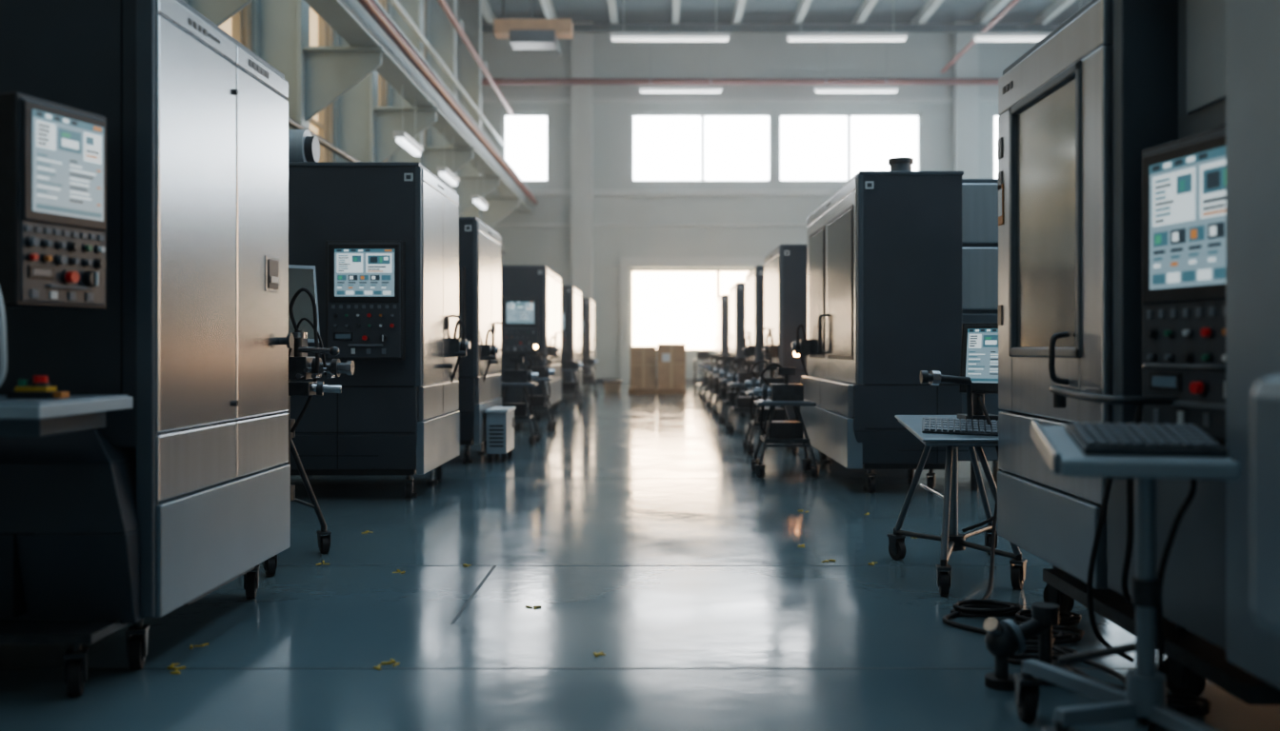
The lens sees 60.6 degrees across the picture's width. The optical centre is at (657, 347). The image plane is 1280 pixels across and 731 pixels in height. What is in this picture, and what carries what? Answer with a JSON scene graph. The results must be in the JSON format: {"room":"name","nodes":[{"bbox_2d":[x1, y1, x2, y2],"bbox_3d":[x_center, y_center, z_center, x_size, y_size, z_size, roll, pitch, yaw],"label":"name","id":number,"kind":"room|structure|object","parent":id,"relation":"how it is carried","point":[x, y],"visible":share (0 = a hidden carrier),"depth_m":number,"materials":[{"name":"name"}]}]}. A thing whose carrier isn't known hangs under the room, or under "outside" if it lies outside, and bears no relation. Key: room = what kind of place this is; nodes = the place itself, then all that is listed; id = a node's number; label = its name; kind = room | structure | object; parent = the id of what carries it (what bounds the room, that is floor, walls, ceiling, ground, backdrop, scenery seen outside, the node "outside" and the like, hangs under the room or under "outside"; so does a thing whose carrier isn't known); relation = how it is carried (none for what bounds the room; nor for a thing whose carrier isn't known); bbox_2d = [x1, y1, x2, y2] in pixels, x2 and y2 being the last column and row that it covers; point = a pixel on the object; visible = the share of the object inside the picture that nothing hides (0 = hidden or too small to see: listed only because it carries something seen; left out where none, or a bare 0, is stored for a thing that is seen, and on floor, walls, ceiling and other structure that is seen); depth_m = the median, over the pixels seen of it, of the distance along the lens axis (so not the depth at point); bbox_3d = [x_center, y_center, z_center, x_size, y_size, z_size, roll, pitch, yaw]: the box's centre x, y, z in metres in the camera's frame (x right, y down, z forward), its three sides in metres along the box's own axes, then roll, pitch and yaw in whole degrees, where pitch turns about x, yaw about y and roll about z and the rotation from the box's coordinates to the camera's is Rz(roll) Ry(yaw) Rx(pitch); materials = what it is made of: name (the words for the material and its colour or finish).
{"room":"metal workshop","nodes":[
{"label":"metal workshop","id":0,"kind":"room"},
{"bbox_2d":[241,0,425,161],"bbox_3d":[-5.750,-4.450,14.500,0.300,11.200,39.000,0,0,0],"label":"wall","id":1,"kind":"structure","parent":0,"point":[247,10],"depth_m":18.75,"materials":[{"name":"beige paint"}]},
{"bbox_2d":[231,9,241,43],"bbox_3d":[-5.720,-5.200,13.400,0.120,4.900,3.100,0,0,0],"label":"frame","id":2,"kind":"object","parent":1,"relation":"attached to","point":[236,19],"visible":0.02,"depth_m":14.87,"materials":[{"name":"beige metal"}]},
{"bbox_2d":[219,17,231,36],"bbox_3d":[-5.810,-5.200,13.400,0.020,4.880,3.080,0,0,0],"label":"pane","id":3,"kind":"object","parent":2,"relation":"in","point":[226,27],"visible":0.02,"depth_m":14.81,"materials":[{"name":"beige"}]},
{"bbox_2d":[309,6,326,161],"bbox_3d":[-5.720,-5.200,17.200,0.120,4.900,3.100,0,0,0],"label":"frame","id":4,"kind":"object","parent":1,"relation":"attached to","point":[321,125],"visible":0.1,"depth_m":18.67,"materials":[{"name":"beige metal"}]},
{"bbox_2d":[309,7,318,135],"bbox_3d":[-5.810,-5.200,17.200,0.020,4.880,3.080,0,0,0],"label":"pane","id":5,"kind":"object","parent":4,"relation":"in","point":[313,16],"visible":0.12,"depth_m":18.50,"materials":[{"name":"beige"}]},
{"bbox_2d":[378,0,381,106],"bbox_3d":[-5.720,-5.200,21.000,0.120,4.900,3.100,0,0,0],"label":"frame","id":6,"kind":"object","parent":1,"relation":"attached to","point":[379,1],"visible":0.02,"depth_m":22.47,"materials":[{"name":"beige metal"}]},
{"bbox_2d":[481,78,999,84],"bbox_3d":[3.500,-8.150,33.550,18.100,0.199,0.199,0,0,0],"label":"pipe","id":7,"kind":"object","parent":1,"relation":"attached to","point":[498,81],"visible":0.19,"depth_m":33.46,"materials":[{"name":"red metal"}]},
{"bbox_2d":[940,0,1019,73],"bbox_3d":[8.700,-8.410,14.250,0.119,0.119,38.300,0,0,0],"label":"pipe","id":8,"kind":"object","parent":7,"relation":"attached to","point":[1012,3],"visible":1,"depth_m":28.89,"materials":[{"name":"metal"}]},
{"bbox_2d":[0,384,1279,730],"bbox_3d":[3.500,1.250,14.500,18.800,0.200,39.600,0,0,0],"label":"floor","id":9,"kind":"structure","parent":0,"point":[644,533],"depth_m":4.68,"materials":[{"name":"concrete"}]},
{"bbox_2d":[0,0,294,697],"bbox_3d":[-2.678,-0.070,4.149,1.985,2.439,2.058,0,0,0],"label":"cnc machining center","id":10,"kind":"object","parent":9,"relation":"on","point":[146,341],"visible":1,"depth_m":3.81,"materials":[{"name":"metal"}]},
{"bbox_2d":[0,395,133,437],"bbox_3d":[-2.255,0.214,3.410,0.990,0.112,0.580,0,0,0],"label":"countertop","id":11,"kind":"structure","parent":10,"relation":"on","point":[18,417],"depth_m":3.31,"materials":[{"name":"paint"}]},
{"bbox_2d":[251,0,309,129],"bbox_3d":[-5.255,-4.450,15.300,0.689,11.200,0.360,0,0,0],"label":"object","id":12,"kind":"object","parent":9,"relation":"on","point":[280,29],"visible":0.2,"depth_m":15.27,"materials":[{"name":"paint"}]},
{"bbox_2d":[302,46,387,121],"bbox_3d":[-4.400,-5.552,15.300,1.200,4.796,0.480,0,0,0],"label":"bracket","id":13,"kind":"object","parent":12,"relation":"attached to","point":[330,71],"visible":1,"depth_m":15.27,"materials":[{"name":"metal"}]},
{"bbox_2d":[288,117,505,255],"bbox_3d":[-4.720,-2.900,14.400,0.099,0.099,38.600,0,0,0],"label":"pipe","id":14,"kind":"object","parent":12,"relation":"attached to","point":[293,124],"visible":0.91,"depth_m":15.59,"materials":[{"name":"metal"}]},
{"bbox_2d":[262,264,354,576],"bbox_3d":[-1.986,0.335,6.002,0.512,1.629,0.956,0,0,-32],"label":"stand","id":15,"kind":"object","parent":9,"relation":"on","point":[303,303],"visible":0.71,"depth_m":5.86,"materials":[{"name":"metal"}]},
{"bbox_2d":[333,0,378,161],"bbox_3d":[-5.255,-4.450,19.100,0.689,11.200,0.360,0,0,0],"label":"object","id":16,"kind":"object","parent":9,"relation":"on","point":[353,111],"visible":0.1,"depth_m":19.07,"materials":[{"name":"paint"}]},
{"bbox_2d":[373,106,440,161],"bbox_3d":[-4.400,-5.552,19.100,1.200,4.796,0.480,0,0,0],"label":"bracket","id":17,"kind":"object","parent":16,"relation":"attached to","point":[388,119],"visible":0.86,"depth_m":19.07,"materials":[{"name":"metal"}]},
{"bbox_2d":[288,129,470,499],"bbox_3d":[-2.680,-0.255,8.794,2.180,2.809,1.672,0,0,0],"label":"cnc machining center","id":18,"kind":"object","parent":9,"relation":"on","point":[381,239],"visible":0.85,"depth_m":8.10,"materials":[{"name":"metal"}]},
{"bbox_2d":[387,0,423,164],"bbox_3d":[-5.255,-4.450,22.900,0.689,11.200,0.360,0,0,0],"label":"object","id":19,"kind":"object","parent":9,"relation":"on","point":[414,9],"visible":0.04,"depth_m":22.87,"materials":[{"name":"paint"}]},
{"bbox_2d":[421,146,476,180],"bbox_3d":[-4.400,-5.552,22.900,1.200,4.796,0.480,0,0,0],"label":"bracket","id":20,"kind":"object","parent":19,"relation":"attached to","point":[431,156],"visible":0.67,"depth_m":22.87,"materials":[{"name":"metal"}]},
{"bbox_2d":[425,0,457,190],"bbox_3d":[-5.255,-4.450,26.700,0.689,11.200,0.360,0,0,0],"label":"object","id":21,"kind":"object","parent":9,"relation":"on","point":[439,33],"visible":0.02,"depth_m":26.67,"materials":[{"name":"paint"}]},
{"bbox_2d":[450,19,501,216],"bbox_3d":[-4.400,-5.552,26.700,1.200,4.796,0.480,0,0,0],"label":"bracket","id":22,"kind":"object","parent":21,"relation":"attached to","point":[466,188],"visible":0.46,"depth_m":26.67,"materials":[{"name":"metal"}]},
{"bbox_2d":[457,0,481,219],"bbox_3d":[-5.255,-4.450,30.500,0.689,11.200,0.360,0,0,0],"label":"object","id":23,"kind":"object","parent":9,"relation":"on","point":[470,11],"visible":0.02,"depth_m":30.47,"materials":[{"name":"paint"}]},
{"bbox_2d":[437,0,513,115],"bbox_3d":[-4.450,-7.150,14.250,0.139,0.139,38.300,0,0,0],"label":"drain pipe","id":24,"kind":"object","parent":23,"relation":"attached to","point":[443,4],"visible":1,"depth_m":26.30,"materials":[{"name":"metal"}]},
{"bbox_2d":[476,60,520,227],"bbox_3d":[-4.400,-5.552,30.500,1.200,4.796,0.480,0,0,0],"label":"bracket","id":25,"kind":"object","parent":23,"relation":"attached to","point":[498,208],"visible":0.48,"depth_m":30.47,"materials":[{"name":"metal"}]},
{"bbox_2d":[456,217,503,463],"bbox_3d":[-2.630,-0.060,11.384,2.080,2.420,1.752,0,0,0],"label":"cnc machining center","id":26,"kind":"object","parent":9,"relation":"on","point":[479,380],"visible":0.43,"depth_m":10.73,"materials":[{"name":"metal"}]},
{"bbox_2d":[484,406,516,462],"bbox_3d":[-1.600,0.885,11.200,0.230,0.530,0.640,0,0,0],"label":"base cabinet","id":27,"kind":"object","parent":9,"relation":"on","point":[500,420],"visible":1,"depth_m":10.90,"materials":[{"name":"metal"}]},
{"bbox_2d":[500,354,540,445],"bbox_3d":[-1.700,0.614,13.105,0.583,1.070,0.626,0,0,0],"label":"tool cart","id":28,"kind":"object","parent":9,"relation":"on","point":[511,378],"visible":0.66,"depth_m":12.98,"materials":[{"name":"metal"}]},
{"bbox_2d":[500,381,538,386],"bbox_3d":[-1.700,0.439,13.100,0.520,0.042,0.400,0,0,0],"label":"tray","id":29,"kind":"object","parent":28,"relation":"on","point":[503,384],"depth_m":12.90,"materials":[{"name":"metal"}]},
{"bbox_2d":[498,265,562,419],"bbox_3d":[-2.630,-0.070,18.484,2.080,2.440,2.852,0,0,0],"label":"cnc machining center","id":30,"kind":"object","parent":9,"relation":"on","point":[530,295],"visible":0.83,"depth_m":17.20,"materials":[{"name":"metal"}]},
{"bbox_2d":[514,344,557,432],"bbox_3d":[-1.700,0.555,15.205,0.583,1.189,0.626,0,0,0],"label":"tool cart","id":31,"kind":"object","parent":9,"relation":"on","point":[540,405],"visible":0.79,"depth_m":15.08,"materials":[{"name":"metal"}]},
{"bbox_2d":[532,377,554,380],"bbox_3d":[-1.700,0.439,15.200,0.520,0.042,0.400,0,0,0],"label":"tray","id":32,"kind":"object","parent":31,"relation":"on","point":[540,378],"depth_m":15.00,"materials":[{"name":"metal"}]},
{"bbox_2d":[167,509,917,674],"bbox_3d":[-0.120,1.146,5.789,3.409,0.007,3.874,0,0,0],"label":"scraps","id":33,"kind":"object","parent":9,"relation":"on","point":[595,654],"visible":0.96,"depth_m":4.10,"materials":[{"name":"brown"}]},
{"bbox_2d":[554,351,583,408],"bbox_3d":[-1.700,0.614,21.005,0.583,1.070,0.626,0,0,0],"label":"tool cart","id":34,"kind":"object","parent":9,"relation":"on","point":[568,388],"visible":0.84,"depth_m":20.88,"materials":[{"name":"metal"}]},
{"bbox_2d":[560,285,582,402],"bbox_3d":[-2.670,-0.070,23.934,2.001,2.440,2.552,0,0,0],"label":"cnc machining center","id":35,"kind":"object","parent":9,"relation":"on","point":[570,296],"visible":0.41,"depth_m":22.80,"materials":[{"name":"metal"}]},
{"bbox_2d":[0,565,1157,669],"bbox_3d":[3.450,1.149,8.960,17.900,0.001,10.090,0,0,0],"label":"joint","id":36,"kind":"object","parent":9,"relation":"on","point":[493,567],"visible":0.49,"depth_m":3.92,"materials":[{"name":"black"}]},
{"bbox_2d":[576,351,598,396],"bbox_3d":[-1.700,0.614,26.205,0.583,1.070,0.626,0,0,0],"label":"tool cart","id":37,"kind":"object","parent":9,"relation":"on","point":[586,379],"visible":0.7,"depth_m":26.08,"materials":[{"name":"metal"}]},
{"bbox_2d":[581,298,596,391],"bbox_3d":[-2.670,-0.070,29.534,2.001,2.440,2.152,0,0,0],"label":"cnc machining center","id":38,"kind":"object","parent":9,"relation":"on","point":[588,305],"visible":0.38,"depth_m":28.60,"materials":[{"name":"metal"}]},
{"bbox_2d":[601,380,622,393],"bbox_3d":[-1.125,0.995,27.650,0.490,0.310,0.640,0,0,0],"label":"plastic storage bin","id":39,"kind":"object","parent":9,"relation":"on","point":[610,387],"visible":1,"depth_m":27.37,"materials":[{"name":"plastic"}]},
{"bbox_2d":[628,343,686,394],"bbox_3d":[0.010,0.530,27.675,1.420,1.240,1.650,0,0,0],"label":"crates","id":40,"kind":"object","parent":9,"relation":"on","point":[670,357],"visible":1,"depth_m":26.90,"materials":[{"name":"beige cardboard"}]},
{"bbox_2d":[693,351,711,394],"bbox_3d":[1.150,0.625,27.455,0.464,1.050,0.590,0,0,0],"label":"trolley","id":41,"kind":"object","parent":9,"relation":"on","point":[700,354],"visible":0.6,"depth_m":27.25,"materials":[{"name":"metal"}]},
{"bbox_2d":[698,353,717,398],"bbox_3d":[1.220,0.644,25.005,0.583,1.010,0.626,0,0,0],"label":"tool cart","id":42,"kind":"object","parent":9,"relation":"on","point":[703,384],"visible":0.5,"depth_m":24.88,"materials":[{"name":"metal"}]},
{"bbox_2d":[701,354,724,403],"bbox_3d":[1.220,0.644,22.805,0.583,1.010,0.626,0,0,0],"label":"tool cart","id":43,"kind":"object","parent":9,"relation":"on","point":[708,386],"visible":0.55,"depth_m":22.73,"materials":[{"name":"metal"}]},
{"bbox_2d":[706,355,729,409],"bbox_3d":[1.220,0.644,20.605,0.583,1.010,0.626,0,0,0],"label":"tool cart","id":44,"kind":"object","parent":9,"relation":"on","point":[713,391],"visible":0.41,"depth_m":20.52,"materials":[{"name":"metal"}]},
{"bbox_2d":[714,294,729,382],"bbox_3d":[2.380,-0.070,27.700,1.800,2.440,2.220,0,0,0],"label":"cnc machining center","id":45,"kind":"object","parent":9,"relation":"on","point":[723,301],"visible":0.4,"depth_m":26.60,"materials":[{"name":"metal"}]},
{"bbox_2d":[711,356,746,416],"bbox_3d":[1.220,0.644,18.605,0.583,1.010,0.626,0,0,0],"label":"tool cart","id":46,"kind":"object","parent":9,"relation":"on","point":[720,396],"visible":0.52,"depth_m":18.48,"materials":[{"name":"metal"}]},
{"bbox_2d":[726,281,744,391],"bbox_3d":[2.380,-0.070,22.600,1.800,2.440,2.020,0,0,0],"label":"cnc machining center","id":47,"kind":"object","parent":9,"relation":"on","point":[737,290],"visible":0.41,"depth_m":21.60,"materials":[{"name":"metal"}]},
{"bbox_2d":[718,357,755,424],"bbox_3d":[1.220,0.644,16.605,0.583,1.010,0.626,0,0,0],"label":"tool cart","id":48,"kind":"object","parent":9,"relation":"on","point":[727,402],"visible":0.57,"depth_m":16.48,"materials":[{"name":"metal"}]},
{"bbox_2d":[725,358,766,434],"bbox_3d":[1.220,0.644,14.805,0.583,1.010,0.626,0,0,0],"label":"tool cart","id":49,"kind":"object","parent":9,"relation":"on","point":[740,405],"visible":0.61,"depth_m":14.68,"materials":[{"name":"metal"}]},
{"bbox_2d":[741,265,764,397],"bbox_3d":[2.325,-0.070,18.300,1.910,2.440,2.020,0,0,0],"label":"cnc machining center","id":50,"kind":"object","parent":9,"relation":"on","point":[752,350],"visible":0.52,"depth_m":17.39,"materials":[{"name":"metal"}]},
{"bbox_2d":[742,360,799,455],"bbox_3d":[1.240,0.644,12.005,0.583,1.010,0.626,0,0,0],"label":"tool cart","id":51,"kind":"object","parent":9,"relation":"on","point":[780,413],"visible":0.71,"depth_m":11.88,"materials":[{"name":"metal"}]},
{"bbox_2d":[761,244,806,420],"bbox_3d":[2.325,-0.080,14.900,1.910,2.460,2.020,0,0,0],"label":"cnc machining center","id":52,"kind":"object","parent":9,"relation":"on","point":[785,269],"visible":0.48,"depth_m":13.90,"materials":[{"name":"metal"}]},
{"bbox_2d":[750,362,819,478],"bbox_3d":[1.150,0.644,9.905,0.583,1.010,0.626,0,0,0],"label":"tool cart","id":53,"kind":"object","parent":9,"relation":"on","point":[786,394],"visible":1,"depth_m":9.78,"materials":[{"name":"metal"}]},
{"bbox_2d":[753,400,816,406],"bbox_3d":[1.150,0.499,9.900,0.520,0.042,0.400,0,0,0],"label":"tray","id":54,"kind":"object","parent":53,"relation":"on","point":[760,403],"depth_m":9.70,"materials":[{"name":"metal"}]},
{"bbox_2d":[792,157,1008,492],"bbox_3d":[2.485,-0.190,9.925,2.230,2.680,2.870,0,0,0],"label":"cnc machining center","id":55,"kind":"object","parent":9,"relation":"on","point":[899,259],"visible":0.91,"depth_m":8.50,"materials":[{"name":"metal"}]},
{"bbox_2d":[886,322,1027,599],"bbox_3d":[1.588,0.513,5.524,0.682,1.274,1.268,0,0,0],"label":"cart","id":56,"kind":"object","parent":9,"relation":"on","point":[978,377],"visible":0.91,"depth_m":5.53,"materials":[{"name":"metal"}]},
{"bbox_2d":[894,415,998,447],"bbox_3d":[1.540,0.425,5.549,0.540,0.127,0.635,0,0,0],"label":"tray","id":57,"kind":"object","parent":56,"relation":"on","point":[932,430],"depth_m":5.37,"materials":[{"name":"grey paint"}]},
{"bbox_2d":[956,322,998,420],"bbox_3d":[1.703,0.133,5.615,0.314,0.514,0.329,0,0,0],"label":"monitor","id":58,"kind":"object","parent":56,"relation":"on","point":[978,377],"depth_m":5.57,"materials":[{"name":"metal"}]},
{"bbox_2d":[982,602,1074,691],"bbox_3d":[1.260,1.020,3.768,0.350,0.260,0.166,0,0,-13],"label":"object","id":59,"kind":"object","parent":9,"relation":"on","point":[1005,639],"visible":0.9,"depth_m":3.71,"materials":[{"name":"metal"}]},
{"bbox_2d":[941,599,1211,718],"bbox_3d":[1.468,1.126,4.091,0.599,0.049,1.455,0,0,0],"label":"cable","id":60,"kind":"object","parent":9,"relation":"on","point":[973,608],"visible":0.54,"depth_m":4.28,"materials":[{"name":"rubber"}]},
{"bbox_2d":[1013,420,1239,730],"bbox_3d":[1.272,0.679,3.018,0.492,0.940,0.850,0,0,9],"label":"keyboard stand","id":61,"kind":"object","parent":9,"relation":"on","point":[1144,452],"visible":1,"depth_m":2.95,"materials":[{"name":"grey paint"}]},
{"bbox_2d":[1030,420,1239,479],"bbox_3d":[1.276,0.271,2.972,0.445,0.124,0.394,0,0,10],"label":"tray","id":62,"kind":"object","parent":61,"relation":"on","point":[1073,450],"depth_m":2.84,"materials":[{"name":"paint"}]},
{"bbox_2d":[997,0,1279,705],"bbox_3d":[2.292,-0.225,3.615,1.757,2.749,2.730,0,0,0],"label":"machine","id":63,"kind":"object","parent":9,"relation":"on","point":[1138,142],"visible":0.97,"depth_m":3.65,"materials":[{"name":"metal"}]},
{"bbox_2d":[1251,374,1279,638],"bbox_3d":[1.404,0.600,1.855,0.608,1.100,0.555,0,0,0],"label":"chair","id":64,"kind":"object","parent":9,"relation":"on","point":[1266,394],"visible":1,"depth_m":1.98,"materials":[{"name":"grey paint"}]},
{"bbox_3d":[-5.255,-4.450,11.500,0.689,11.200,0.360,0,0,0],"label":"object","id":65,"kind":"object","parent":9,"relation":"on","visible":0},
{"bbox_2d":[188,0,253,26],"bbox_3d":[-4.400,-5.552,11.500,1.200,4.796,0.480,0,0,0],"label":"bracket","id":66,"kind":"object","parent":65,"relation":"attached to","point":[217,11],"visible":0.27,"depth_m":11.47,"materials":[{"name":"paint"}]},
{"bbox_2d":[389,0,504,146],"bbox_3d":[-4.750,-6.250,14.400,0.119,0.119,38.600,0,0,0],"label":"conduit","id":67,"kind":"object","parent":66,"relation":"attached to","point":[395,3],"visible":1,"depth_m":23.95,"materials":[{"name":"metal"}]},
{"bbox_2d":[481,23,1060,379],"bbox_3d":[3.500,-4.450,34.150,18.200,11.200,0.300,0,0,0],"label":"wall","id":68,"kind":"structure","parent":0,"point":[745,54],"depth_m":34.00,"materials":[{"name":"white paint"}]},
{"bbox_2d":[501,113,549,182],"bbox_3d":[-4.080,-6.205,34.120,1.480,2.190,0.140,0,0,0],"label":"frame","id":69,"kind":"object","parent":68,"relation":"attached to","point":[504,115],"visible":0.7,"depth_m":34.05,"materials":[{"name":"paint"}]},
{"bbox_2d":[505,116,546,179],"bbox_3d":[-4.080,-6.205,34.210,1.460,2.170,0.020,0,0,0],"label":"pane","id":70,"kind":"object","parent":69,"relation":"in","point":[526,136],"visible":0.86,"depth_m":34.20,"materials":[{"name":"white glass"}]},
{"bbox_2d":[571,20,592,299],"bbox_3d":[-2.325,-4.450,33.859,0.650,11.200,0.279,0,0,0],"label":"column","id":71,"kind":"structure","parent":68,"relation":"attached to","point":[581,42],"depth_m":33.72,"materials":[{"name":"paint"}]},
{"bbox_2d":[620,267,629,384],"bbox_3d":[-1.005,-0.800,33.940,0.290,3.900,0.120,0,0,0],"label":"trim","id":72,"kind":"structure","parent":68,"relation":"attached to","point":[624,271],"depth_m":33.88,"materials":[{"name":"paint"}]},
{"bbox_2d":[595,379,702,384],"bbox_3d":[3.500,1.060,33.975,18.200,0.180,0.050,0,0,0],"label":"baseboard","id":73,"kind":"structure","parent":68,"relation":"attached to","point":[597,381],"depth_m":33.95,"materials":[{"name":"paint"}]},
{"bbox_2d":[492,223,806,226],"bbox_3d":[3.500,-3.790,33.970,18.200,0.080,0.060,0,0,0],"label":"trim","id":74,"kind":"structure","parent":68,"relation":"attached to","point":[494,225],"depth_m":33.94,"materials":[{"name":"paint"}]},
{"bbox_2d":[485,189,838,196],"bbox_3d":[3.500,-4.800,33.950,18.200,0.200,0.100,0,0,0],"label":"trim","id":75,"kind":"structure","parent":68,"relation":"attached to","point":[535,192],"depth_m":33.90,"materials":[{"name":"paint"}]},
{"bbox_2d":[629,268,753,352],"bbox_3d":[1.270,-1.150,34.115,4.260,2.600,0.150,0,0,0],"label":"frame","id":76,"kind":"object","parent":68,"relation":"attached to","point":[717,270],"visible":0.45,"depth_m":34.05,"materials":[{"name":"paint"}]},
{"bbox_2d":[632,272,748,349],"bbox_3d":[1.270,-1.150,34.210,4.240,2.580,0.020,0,0,0],"label":"doorway","id":77,"kind":"object","parent":76,"relation":"in","point":[669,308],"visible":0.57,"depth_m":34.20,"materials":[{"name":"white"}]},
{"bbox_2d":[620,257,765,267],"bbox_3d":[1.270,-2.635,33.930,4.840,0.330,0.140,0,0,0],"label":"trim","id":78,"kind":"structure","parent":68,"relation":"attached to","point":[625,262],"depth_m":33.86,"materials":[{"name":"paint"}]},
{"bbox_2d":[630,112,772,182],"bbox_3d":[1.375,-6.205,34.115,4.410,2.190,0.150,0,0,0],"label":"frame","id":79,"kind":"object","parent":68,"relation":"attached to","point":[702,114],"visible":1,"depth_m":34.05,"materials":[{"name":"paint"}]},
{"bbox_2d":[633,116,768,179],"bbox_3d":[1.375,-6.205,34.210,4.390,2.170,0.020,0,0,0],"label":"window","id":80,"kind":"structure","parent":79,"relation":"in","point":[665,148],"depth_m":34.20,"materials":[{"name":"white"}]},
{"bbox_2d":[481,97,998,102],"bbox_3d":[3.500,-7.675,33.955,18.200,0.150,0.090,0,0,0],"label":"trim","id":81,"kind":"structure","parent":68,"relation":"attached to","point":[484,99],"depth_m":33.91,"materials":[{"name":"paint"}]},
{"bbox_2d":[778,112,921,182],"bbox_3d":[5.985,-6.205,34.115,4.470,2.190,0.150,0,0,0],"label":"frame","id":82,"kind":"object","parent":68,"relation":"attached to","point":[849,114],"visible":0.69,"depth_m":34.05,"materials":[{"name":"paint"}]},
{"bbox_2d":[780,116,918,179],"bbox_3d":[5.985,-6.205,34.210,4.450,2.170,0.020,0,0,0],"label":"window","id":83,"kind":"structure","parent":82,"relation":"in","point":[812,148],"depth_m":34.20,"materials":[{"name":"white"}]},
{"bbox_2d":[953,20,979,179],"bbox_3d":[9.550,-4.450,33.859,0.700,11.200,0.279,0,0,0],"label":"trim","id":84,"kind":"structure","parent":68,"relation":"attached to","point":[966,105],"depth_m":33.72,"materials":[{"name":"paint"}]},
{"bbox_2d":[992,113,999,179],"bbox_3d":[11.300,-6.205,34.120,1.800,2.190,0.140,0,0,0],"label":"frame","id":85,"kind":"object","parent":68,"relation":"attached to","point":[993,114],"visible":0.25,"depth_m":34.05,"materials":[{"name":"paint"}]},
{"bbox_2d":[994,116,998,179],"bbox_3d":[11.300,-6.205,34.210,1.780,2.170,0.020,0,0,0],"label":"pane","id":86,"kind":"object","parent":85,"relation":"in","point":[995,117],"visible":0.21,"depth_m":34.20,"materials":[{"name":"white glass"}]},
{"bbox_2d":[481,0,1090,23],"bbox_3d":[3.500,-10.150,14.500,18.800,0.200,39.600,0,0,0],"label":"ceiling","id":87,"kind":"structure","parent":0,"point":[635,11],"depth_m":32.78,"materials":[{"name":"paint"}]},
{"bbox_2d":[493,0,573,49],"bbox_3d":[-3.050,-8.749,27.050,1.900,2.599,0.700,0,0,0],"label":"crane hoist","id":88,"kind":"object","parent":87,"relation":"hanging from","point":[530,33],"visible":1,"depth_m":26.80,"materials":[{"name":"metal"}]},
{"bbox_2d":[540,0,561,55],"bbox_3d":[-3.000,-9.050,14.400,0.119,0.119,38.600,0,0,0],"label":"conduit","id":89,"kind":"object","parent":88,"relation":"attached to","point":[543,4],"visible":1,"depth_m":29.55,"materials":[{"name":"metal"}]},
{"bbox_2d":[610,0,729,41],"bbox_3d":[0.325,-8.925,27.820,3.030,2.249,0.340,0,0,0],"label":"fluorescent light","id":90,"kind":"object","parent":87,"relation":"hanging from","point":[623,36],"visible":1,"depth_m":27.70,"materials":[{"name":"white plastic"}]},
{"bbox_2d":[481,24,1059,32],"bbox_3d":[3.500,-9.645,33.100,18.180,0.190,0.200,0,0,0],"label":"ceiling beam","id":91,"kind":"structure","parent":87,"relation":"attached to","point":[485,28],"depth_m":33.00,"materials":[{"name":"metal"}]},
{"bbox_2d":[639,29,722,93],"bbox_3d":[0.700,-8.565,32.720,2.480,1.870,0.340,0,0,0],"label":"fluorescent light","id":92,"kind":"object","parent":91,"relation":"hanging from","point":[710,89],"visible":1,"depth_m":32.60,"materials":[{"name":"white plastic"}]},
{"bbox_2d":[814,29,899,93],"bbox_3d":[5.950,-8.565,32.720,2.480,1.870,0.340,0,0,0],"label":"fluorescent light","id":93,"kind":"object","parent":91,"relation":"hanging from","point":[826,89],"visible":1,"depth_m":32.60,"materials":[{"name":"white plastic"}]},
{"bbox_2d":[481,0,1075,33],"bbox_3d":[3.325,-9.899,31.295,16.850,0.299,5.390,0,0,0],"label":"ceiling purlins","id":94,"kind":"structure","parent":87,"relation":"attached to","point":[994,6],"depth_m":32.03,"materials":[{"name":"metal"}]},
{"bbox_2d":[786,0,908,41],"bbox_3d":[4.825,-8.925,27.820,3.030,2.249,0.340,0,0,0],"label":"fluorescent light","id":95,"kind":"object","parent":87,"relation":"hanging from","point":[800,36],"visible":1,"depth_m":27.70,"materials":[{"name":"white plastic"}]},
{"bbox_2d":[972,0,1080,41],"bbox_3d":[9.575,-8.925,27.820,3.030,2.249,0.340,0,0,0],"label":"fluorescent light","id":96,"kind":"object","parent":87,"relation":"hanging from","point":[988,36],"visible":0.55,"depth_m":27.70,"materials":[{"name":"white plastic"}]},
{"bbox_3d":[-4.400,-5.552,3.900,1.200,4.796,0.480,0,0,0],"label":"bracket","id":97,"kind":"object","parent":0,"visible":0},
{"bbox_2d":[303,0,532,212],"bbox_3d":[-4.050,-4.513,14.450,0.400,0.675,38.860,0,0,0],"label":"beam","id":98,"kind":"structure","parent":97,"relation":"on","point":[349,18],"depth_m":17.62,"materials":[{"name":"metal"}]},
{"bbox_2d":[393,84,422,156],"bbox_3d":[-4.050,-3.700,17.850,0.180,0.940,1.400,0,0,0],"label":"fluorescent light","id":99,"kind":"object","parent":98,"relation":"hanging from","point":[403,139],"visible":1,"depth_m":17.59,"materials":[{"name":"white plastic"}]},
{"bbox_2d":[357,0,537,204],"bbox_3d":[-3.760,-4.470,14.400,0.149,0.149,38.600,0,0,0],"label":"pipe","id":100,"kind":"object","parent":98,"relation":"attached to","point":[370,6],"visible":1,"depth_m":18.23,"materials":[{"name":"metal"}]},
{"bbox_2d":[436,127,459,185],"bbox_3d":[-4.050,-3.700,21.250,0.180,0.940,1.400,0,0,0],"label":"fluorescent light","id":101,"kind":"object","parent":98,"relation":"hanging from","point":[444,172],"visible":1,"depth_m":20.81,"materials":[{"name":"white plastic"}]},
{"bbox_2d":[471,161,488,209],"bbox_3d":[-4.050,-3.700,25.050,0.180,0.940,1.400,0,0,0],"label":"fluorescent light","id":102,"kind":"object","parent":98,"relation":"hanging from","point":[477,200],"visible":1,"depth_m":24.68,"materials":[{"name":"white plastic"}]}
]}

